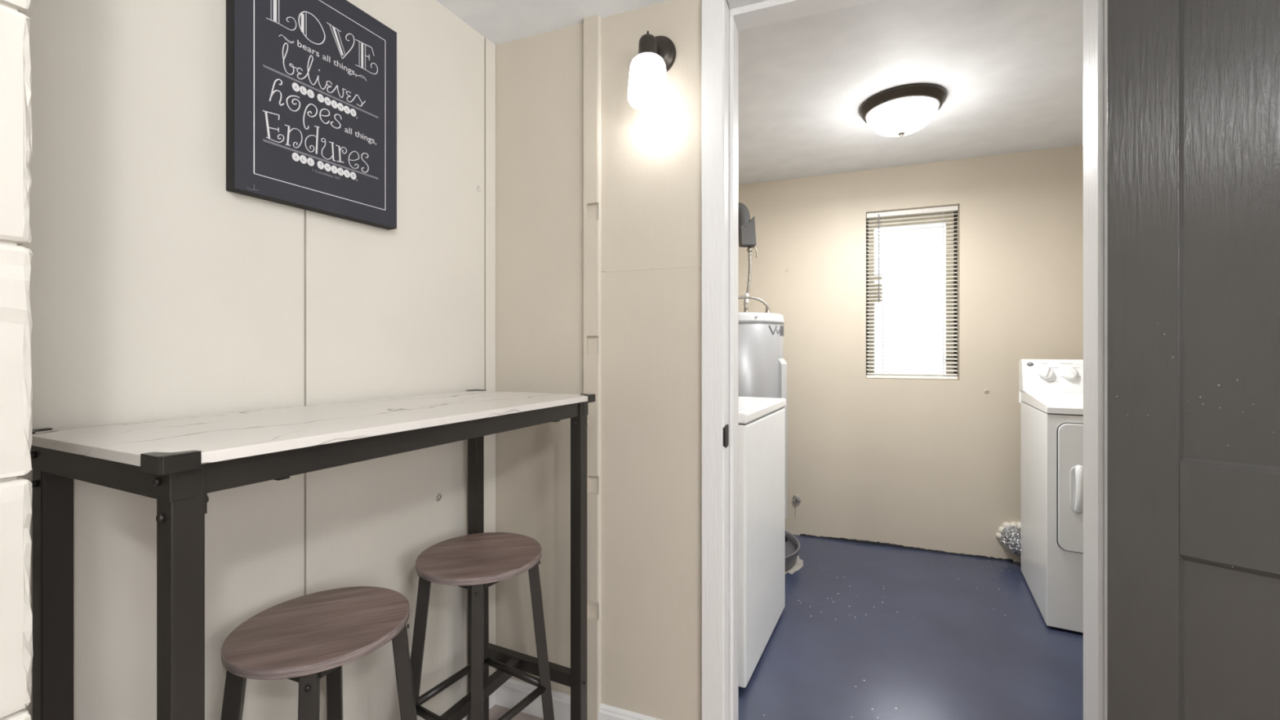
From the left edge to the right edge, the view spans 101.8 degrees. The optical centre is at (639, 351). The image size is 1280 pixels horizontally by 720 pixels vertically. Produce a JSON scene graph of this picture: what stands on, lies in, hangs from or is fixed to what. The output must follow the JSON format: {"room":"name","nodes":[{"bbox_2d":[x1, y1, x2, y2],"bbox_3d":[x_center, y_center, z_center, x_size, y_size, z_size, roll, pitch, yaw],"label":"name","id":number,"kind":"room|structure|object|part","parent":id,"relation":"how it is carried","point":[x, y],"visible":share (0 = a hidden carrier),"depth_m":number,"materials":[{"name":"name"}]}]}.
{"room":"dining nook","nodes":[
{"label":"dining nook","id":0,"kind":"room"},
{"bbox_2d":[0,0,33,719],"bbox_3d":[-0.870,0.070,0.398,0.561,2.161,0.401,0,0,26],"label":"wall","id":1,"kind":"structure","parent":0,"point":[16,397],"depth_m":0.45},
{"bbox_2d":[18,0,484,719],"bbox_3d":[-0.776,0.070,1.219,0.100,2.161,1.350,0,0,26],"label":"wall","id":2,"kind":"structure","parent":0,"point":[159,290],"depth_m":1.02,"materials":[{"name":"beige paint"}]},
{"bbox_2d":[226,0,396,230],"bbox_3d":[-0.721,-0.571,1.182,0.032,0.507,0.369,0,0,26],"label":"sign","id":3,"kind":"object","parent":2,"relation":"attached to","point":[311,85],"visible":1,"depth_m":1.15,"materials":[{"name":"black wood"}]},
{"bbox_2d":[464,435,487,696],"bbox_3d":[-0.514,0.613,1.630,0.010,0.895,0.090,0,0,26],"label":"trim","id":4,"kind":"structure","parent":2,"relation":"attached to","point":[486,436],"depth_m":1.59,"materials":[{"name":"beige paint"}]},
{"bbox_2d":[462,690,495,719],"bbox_3d":[-0.738,1.107,1.169,0.015,0.087,1.194,0,0,26],"label":"baseboard","id":5,"kind":"structure","parent":2,"relation":"attached to","point":[492,697],"depth_m":1.68,"materials":[{"name":"white paint"}]},
{"bbox_2d":[484,38,485,389],"bbox_3d":[-0.499,-0.424,1.672,0.001,1.169,0.002,0,0,26],"label":"trim","id":6,"kind":"structure","parent":2,"relation":"attached to","point":[484,38],"depth_m":1.67,"materials":[{"name":"beige wood"}]},
{"bbox_2d":[485,37,495,675],"bbox_3d":[-0.486,0.070,1.692,0.006,2.161,0.044,0,0,26],"label":"trim","id":7,"kind":"structure","parent":2,"relation":"attached to","point":[490,46],"depth_m":1.69,"materials":[{"name":"beige paint"}]},
{"bbox_2d":[435,0,669,44],"bbox_3d":[-0.147,-1.036,-1.026,4.600,0.050,5.130,0,0,21],"label":"ceiling","id":8,"kind":"structure","parent":0,"point":[500,21],"depth_m":1.55,"materials":[{"name":"paint"}]},
{"bbox_2d":[495,0,729,719],"bbox_3d":[1.060,0.013,1.187,3.750,2.273,0.130,0,0,21],"label":"wall","id":9,"kind":"structure","parent":0,"point":[651,161],"depth_m":1.56,"materials":[{"name":"beige paint"}]},
{"bbox_2d":[495,678,662,719],"bbox_3d":[-0.151,1.107,1.580,0.697,0.087,0.013,0,0,21],"label":"baseboard","id":10,"kind":"structure","parent":9,"relation":"attached to","point":[512,691],"depth_m":1.63,"materials":[{"name":"white paint"}]},
{"bbox_2d":[583,13,598,719],"bbox_3d":[-0.146,0.070,1.574,0.046,2.161,0.020,0,0,21],"label":"trim","id":11,"kind":"structure","parent":9,"relation":"attached to","point":[590,23],"depth_m":1.56,"materials":[{"name":"beige paint"}]},
{"bbox_2d":[598,15,600,711],"bbox_3d":[-0.121,0.070,1.569,0.004,2.161,0.012,0,0,21],"label":"trim","id":12,"kind":"structure","parent":9,"relation":"attached to","point":[599,17],"depth_m":1.56,"materials":[{"name":"beige paint"}]},
{"bbox_2d":[601,266,701,271],"bbox_3d":[0.032,-0.242,1.516,0.320,0.005,0.003,0,0,21],"label":"trim","id":13,"kind":"structure","parent":9,"relation":"attached to","point":[686,266],"depth_m":1.51,"materials":[{"name":"beige paint"}]},
{"bbox_2d":[627,31,675,111],"bbox_3d":[0.026,-0.799,1.445,0.114,0.227,0.136,0,0,21],"label":"wall sconce","id":14,"kind":"object","parent":9,"relation":"attached to","point":[647,88],"visible":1,"depth_m":1.41,"materials":[{"name":"white glass"}]},
{"bbox_3d":[0.022,-0.748,1.434,0.112,0.124,0.112,0,0,21],"label":"lamp shade","id":15,"kind":"part","parent":14,"relation":"part of","materials":[{"name":"white glass"}]},
{"bbox_3d":[0.022,-0.750,1.434,0.060,0.099,0.060,0,0,21],"label":"bulb","id":16,"kind":"part","parent":14,"relation":"part of","materials":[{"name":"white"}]},
{"bbox_2d":[701,0,723,719],"bbox_3d":[0.631,0.070,1.275,0.982,2.161,0.017,0,0,21],"label":"trim","id":17,"kind":"structure","parent":9,"relation":"attached to","point":[712,11],"depth_m":1.43,"materials":[{"name":"white paint"}]},
{"bbox_2d":[723,423,728,448],"bbox_3d":[0.237,0.233,1.446,0.009,0.062,0.047,0,0,21],"label":"strike plate","id":18,"kind":"object","parent":9,"relation":"attached to","point":[726,430],"visible":1,"depth_m":1.43,"materials":[{"name":"metal"}]},
{"bbox_2d":[723,0,737,719],"bbox_3d":[0.255,0.085,1.495,0.029,2.131,0.147,0,0,21],"label":"trim","id":19,"kind":"structure","parent":9,"relation":"attached to","point":[730,29],"depth_m":1.49,"materials":[{"name":"white paint"}]},
{"bbox_2d":[726,0,875,31],"bbox_3d":[0.656,-0.980,1.340,0.854,0.038,0.147,0,0,21],"label":"trim","id":20,"kind":"structure","parent":9,"relation":"attached to","point":[747,14],"depth_m":1.47,"materials":[{"name":"white paint"}]},
{"bbox_2d":[1083,0,1107,719],"bbox_3d":[1.058,0.085,1.184,0.029,2.131,0.147,0,0,21],"label":"trim","id":21,"kind":"structure","parent":9,"relation":"attached to","point":[1095,11],"depth_m":1.20,"materials":[{"name":"white paint"}]},
{"bbox_2d":[1107,0,1279,719],"bbox_3d":[1.230,0.108,0.777,0.117,2.067,0.802,0,0,-42],"label":"door","id":22,"kind":"structure","parent":9,"relation":"in","point":[1193,86],"depth_m":1.00,"materials":[{"name":"grey paint"}]},
{"bbox_3d":[1.254,0.304,0.797,0.034,0.176,0.592,0,0,-42],"label":"rail","id":23,"kind":"part","parent":22,"relation":"part of","materials":[{"name":"grey paint"}]},
{"bbox_3d":[1.254,0.661,0.797,0.032,0.538,0.592,0,0,-42],"label":"moulding","id":24,"kind":"part","parent":22,"relation":"part of","materials":[{"name":"grey paint"}]},
{"bbox_3d":[1.254,-0.299,0.797,0.032,1.031,0.592,0,0,-42],"label":"moulding","id":25,"kind":"part","parent":22,"relation":"part of","materials":[{"name":"grey paint"}]},
{"bbox_3d":[1.254,0.661,0.797,0.009,0.550,0.604,0,0,-42],"label":"panel","id":26,"kind":"part","parent":22,"relation":"part of","materials":[{"name":"grey paint"}]},
{"bbox_3d":[1.254,-0.299,0.797,0.009,1.043,0.604,0,0,-42],"label":"panel","id":27,"kind":"part","parent":22,"relation":"part of","materials":[{"name":"grey paint"}]},
{"bbox_2d":[488,534,1083,719],"bbox_3d":[0.205,1.180,-0.118,4.600,0.060,7.079,0,0,21],"label":"floor","id":28,"kind":"structure","parent":0,"point":[862,631],"depth_m":2.03,"materials":[{"name":"blue paint"}]},
{"bbox_2d":[30,389,595,719],"bbox_3d":[-0.520,0.633,1.092,0.433,1.034,0.946,0,0,26],"label":"bar table","id":29,"kind":"object","parent":28,"relation":"on","point":[175,462],"visible":0.84,"depth_m":0.76,"materials":[{"name":"white wood"}]},
{"bbox_3d":[-0.874,0.639,0.775,0.034,1.014,0.034,0,0,26],"label":"leg","id":30,"kind":"part","parent":29,"relation":"part of","materials":[{"name":"black metal"}]},
{"bbox_3d":[-0.712,0.152,0.691,0.402,0.040,0.025,0,0,26],"label":"rail","id":31,"kind":"part","parent":29,"relation":"part of","materials":[{"name":"black metal"}]},
{"bbox_3d":[-0.545,0.639,0.617,0.034,1.014,0.034,0,0,26],"label":"leg","id":32,"kind":"part","parent":29,"relation":"part of","materials":[{"name":"black metal"}]},
{"bbox_3d":[-0.537,0.184,0.635,0.022,0.024,0.004,0,0,26],"label":"joint plate","id":33,"kind":"part","parent":29,"relation":"part of","materials":[{"name":"metal"}]},
{"bbox_3d":[-0.355,0.152,1.014,0.022,0.040,0.844,0,0,26],"label":"long rail","id":34,"kind":"part","parent":29,"relation":"part of","materials":[{"name":"black metal"}]},
{"bbox_3d":[-0.495,0.639,1.567,0.034,1.014,0.034,0,0,26],"label":"leg","id":35,"kind":"part","parent":29,"relation":"part of","materials":[{"name":"black metal"}]},
{"bbox_3d":[-0.166,0.639,1.410,0.034,1.014,0.034,0,0,26],"label":"leg","id":36,"kind":"part","parent":29,"relation":"part of","materials":[{"name":"black metal"}]},
{"bbox_3d":[-0.328,0.152,1.494,0.402,0.040,0.025,0,0,26],"label":"rail","id":37,"kind":"part","parent":29,"relation":"part of","materials":[{"name":"black metal"}]},
{"bbox_2d":[220,586,417,719],"bbox_3d":[-0.600,0.830,0.984,0.305,0.640,0.305,0,0,22],"label":"bar stool","id":38,"kind":"object","parent":28,"relation":"on","point":[304,639],"visible":1,"depth_m":0.94,"materials":[{"name":"brown wood"}]},
{"bbox_3d":[-0.746,0.837,0.922,0.089,0.618,0.027,0,0,-23],"label":"leg","id":39,"kind":"part","parent":38,"relation":"part of","materials":[{"name":"black metal"}]},
{"bbox_3d":[-0.634,0.539,0.900,0.157,0.019,0.019,0,0,22],"label":"seat rail","id":40,"kind":"part","parent":38,"relation":"part of","materials":[{"name":"black metal"}]},
{"bbox_3d":[-0.538,0.837,0.838,0.027,0.618,0.089,0,0,-23],"label":"leg","id":41,"kind":"part","parent":38,"relation":"part of","materials":[{"name":"black metal"}]},
{"bbox_3d":[-0.600,0.518,0.984,0.300,0.017,0.300,0,0,-23],"label":"seat","id":42,"kind":"part","parent":38,"relation":"part of","materials":[{"name":"brown wood"}]},
{"bbox_3d":[-0.516,0.539,0.950,0.019,0.019,0.157,0,0,22],"label":"seat rail","id":43,"kind":"part","parent":38,"relation":"part of","materials":[{"name":"black metal"}]},
{"bbox_3d":[-0.662,0.837,1.130,0.027,0.618,0.089,0,0,-23],"label":"leg","id":44,"kind":"part","parent":38,"relation":"part of","materials":[{"name":"black metal"}]},
{"bbox_3d":[-0.454,0.837,1.046,0.089,0.618,0.027,0,0,-23],"label":"leg","id":45,"kind":"part","parent":38,"relation":"part of","materials":[{"name":"black metal"}]},
{"bbox_2d":[410,532,554,719],"bbox_3d":[-0.405,0.830,1.322,0.305,0.640,0.305,0,0,31],"label":"bar stool","id":46,"kind":"object","parent":28,"relation":"on","point":[474,562],"visible":0.99,"depth_m":1.28,"materials":[{"name":"brown wood"}]},
{"bbox_3d":[-0.559,0.837,1.284,0.089,0.618,0.027,0,0,-14],"label":"leg","id":47,"kind":"part","parent":46,"relation":"part of","materials":[{"name":"black metal"}]},
{"bbox_3d":[-0.452,0.539,1.244,0.157,0.019,0.019,0,0,31],"label":"seat rail","id":48,"kind":"part","parent":46,"relation":"part of","materials":[{"name":"black metal"}]},
{"bbox_3d":[-0.366,0.837,1.168,0.027,0.618,0.089,0,0,-14],"label":"leg","id":49,"kind":"part","parent":46,"relation":"part of","materials":[{"name":"black metal"}]},
{"bbox_3d":[-0.405,0.518,1.322,0.304,0.017,0.304,0,0,-14],"label":"seat","id":50,"kind":"part","parent":46,"relation":"part of","materials":[{"name":"brown wood"}]},
{"bbox_3d":[-0.444,0.837,1.476,0.027,0.618,0.089,0,0,-14],"label":"leg","id":51,"kind":"part","parent":46,"relation":"part of","materials":[{"name":"black metal"}]},
{"bbox_3d":[-0.327,0.539,1.275,0.019,0.019,0.157,0,0,31],"label":"seat rail","id":52,"kind":"part","parent":46,"relation":"part of","materials":[{"name":"black metal"}]},
{"bbox_3d":[-0.251,0.837,1.361,0.089,0.618,0.027,0,0,-14],"label":"leg","id":53,"kind":"part","parent":46,"relation":"part of","materials":[{"name":"black metal"}]},
{"bbox_2d":[737,396,786,688],"bbox_3d":[0.221,0.608,2.167,0.634,1.085,0.640,0,0,27],"label":"washing machine","id":54,"kind":"object","parent":28,"relation":"on","point":[761,420],"visible":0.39,"depth_m":1.91,"materials":[{"name":"white paint"}]},
{"bbox_3d":[0.271,0.202,2.142,0.425,0.005,0.486,0,0,27],"label":"lid","id":55,"kind":"part","parent":54,"relation":"part of","materials":[{"name":"white metal"}]},
{"bbox_2d":[785,530,799,571],"bbox_3d":[0.567,1.104,2.946,0.652,0.092,0.652,0,0,0],"label":"pan","id":56,"kind":"object","parent":28,"relation":"on","point":[792,543],"visible":0.15,"depth_m":2.90,"materials":[{"name":"grey plastic"}]},
{"bbox_2d":[737,307,787,517],"bbox_3d":[0.573,0.438,2.945,0.494,1.365,0.484,0,0,0],"label":"water heater","id":57,"kind":"object","parent":56,"relation":"on","point":[762,368],"visible":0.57,"depth_m":2.72,"materials":[{"name":"grey metal"}]},
{"bbox_2d":[737,295,768,308],"bbox_3d":[0.558,-0.277,2.929,0.334,0.078,0.039,0,0,9],"label":"supply hose","id":58,"kind":"object","parent":57,"relation":"attached to","point":[762,301],"visible":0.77,"depth_m":2.91,"materials":[{"name":"silver metal"}]},
{"bbox_3d":[0.567,0.483,2.946,0.478,1.273,0.478,0,0,0],"label":"tank","id":59,"kind":"part","parent":57,"relation":"part of","materials":[{"name":"grey metal"}]},
{"bbox_2d":[785,555,803,574],"bbox_3d":[0.803,1.149,2.825,0.159,0.002,0.327,0,0,25],"label":"concrete pad","id":60,"kind":"object","parent":28,"relation":"on","point":[798,564],"depth_m":2.79,"materials":[{"name":"concrete"}]},
{"bbox_2d":[1018,359,1083,632],"bbox_3d":[2.131,0.593,2.265,0.694,1.114,0.676,0,0,28],"label":"dryer","id":61,"kind":"object","parent":28,"relation":"on","point":[1051,391],"visible":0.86,"depth_m":2.17,"materials":[{"name":"white paint"}]},
{"bbox_3d":[2.009,0.103,2.572,0.062,0.061,0.034,0,0,28],"label":"knob","id":62,"kind":"part","parent":61,"relation":"part of","materials":[{"name":"white plastic"}]},
{"bbox_3d":[2.090,0.103,2.529,0.062,0.061,0.034,0,0,28],"label":"knob","id":63,"kind":"part","parent":61,"relation":"part of","materials":[{"name":"white plastic"}]},
{"bbox_3d":[1.951,0.552,2.016,0.523,0.519,0.012,0,0,28],"label":"door","id":64,"kind":"part","parent":61,"relation":"part of","materials":[{"name":"white paint"}]},
{"bbox_3d":[1.773,0.556,2.097,0.027,0.197,0.041,0,0,28],"label":"handle","id":65,"kind":"part","parent":61,"relation":"part of","materials":[{"name":"white paint"}]},
{"bbox_2d":[737,145,1083,562],"bbox_3d":[1.448,0.029,3.164,3.300,2.243,0.141,0,0,21],"label":"wall","id":66,"kind":"structure","parent":0,"point":[926,464],"depth_m":3.02,"materials":[{"name":"beige paint"}]},
{"bbox_2d":[737,202,757,257],"bbox_3d":[0.604,-0.676,2.926,0.102,0.307,0.080,0,0,8],"label":"electrical box","id":67,"kind":"object","parent":66,"relation":"attached to","point":[746,227],"visible":0.72,"depth_m":2.89,"materials":[{"name":"grey plastic"}]},
{"bbox_2d":[743,251,751,308],"bbox_3d":[0.606,-0.405,2.926,0.044,0.322,0.022,0,0,0],"label":"cable","id":68,"kind":"object","parent":67,"relation":"hanging from","point":[746,300],"visible":1,"depth_m":2.92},
{"bbox_3d":[0.646,-0.560,2.921,0.028,0.061,0.009,0,0,0],"label":"lever","id":69,"kind":"part","parent":67,"relation":"part of","materials":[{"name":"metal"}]},
{"bbox_2d":[792,494,801,518],"bbox_3d":[0.984,0.970,3.261,0.053,0.150,0.034,0,0,21],"label":"pipe stub","id":70,"kind":"object","parent":66,"relation":"attached to","point":[797,499],"visible":1,"depth_m":3.26,"materials":[{"name":"metal"}]},
{"bbox_2d":[800,533,1013,561],"bbox_3d":[1.525,1.140,3.057,1.120,0.020,0.004,0,0,21],"label":"trim","id":71,"kind":"structure","parent":66,"relation":"attached to","point":[877,543],"depth_m":3.07,"materials":[{"name":"black rubber"}]},
{"bbox_2d":[866,211,957,379],"bbox_3d":[1.621,-0.341,3.126,0.489,1.002,0.077,0,0,21],"label":"window","id":72,"kind":"structure","parent":66,"relation":"in","point":[952,212],"depth_m":3.10,"materials":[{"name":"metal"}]},
{"bbox_3d":[1.461,-0.391,3.194,0.042,0.162,0.025,0,0,21],"label":"sash lock plate","id":73,"kind":"part","parent":72,"relation":"part of","materials":[{"name":"white metal"}]},
{"bbox_2d":[866,205,958,379],"bbox_3d":[1.599,-0.341,3.072,0.483,0.998,0.043,0,0,21],"label":"blind","id":74,"kind":"object","parent":72,"relation":"attached to","point":[950,208],"visible":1,"depth_m":3.07,"materials":[{"name":"white plastic"}]},
{"bbox_3d":[1.601,0.149,3.077,0.483,0.018,0.028,0,0,21],"label":"rail","id":75,"kind":"part","parent":74,"relation":"part of","materials":[{"name":"white plastic"}]},
{"bbox_2d":[995,521,1021,549],"bbox_3d":[2.049,1.008,2.850,0.166,0.156,0.046,0,0,21],"label":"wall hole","id":76,"kind":"object","parent":66,"relation":"in","point":[1004,525],"visible":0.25,"depth_m":2.85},
{"bbox_2d":[1000,525,1021,556],"bbox_3d":[2.124,1.026,2.743,0.359,0.160,0.157,0,0,25],"label":"duct","id":77,"kind":"object","parent":66,"relation":"attached to","point":[1011,536],"visible":0.15,"depth_m":2.79,"materials":[{"name":"silver metal"}]},
{"bbox_2d":[737,0,1083,185],"bbox_3d":[0.806,-1.118,2.400,3.900,0.050,1.949,0,0,21],"label":"ceiling","id":78,"kind":"structure","parent":0,"point":[1011,72],"depth_m":2.11,"materials":[{"name":"paint"}]},
{"bbox_2d":[858,83,946,137],"bbox_3d":[1.149,-1.020,2.285,0.346,0.146,0.346,0,0,0],"label":"ceiling light","id":79,"kind":"object","parent":78,"relation":"attached to","point":[903,110],"visible":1,"depth_m":2.19,"materials":[{"name":"white glass"}]}
]}

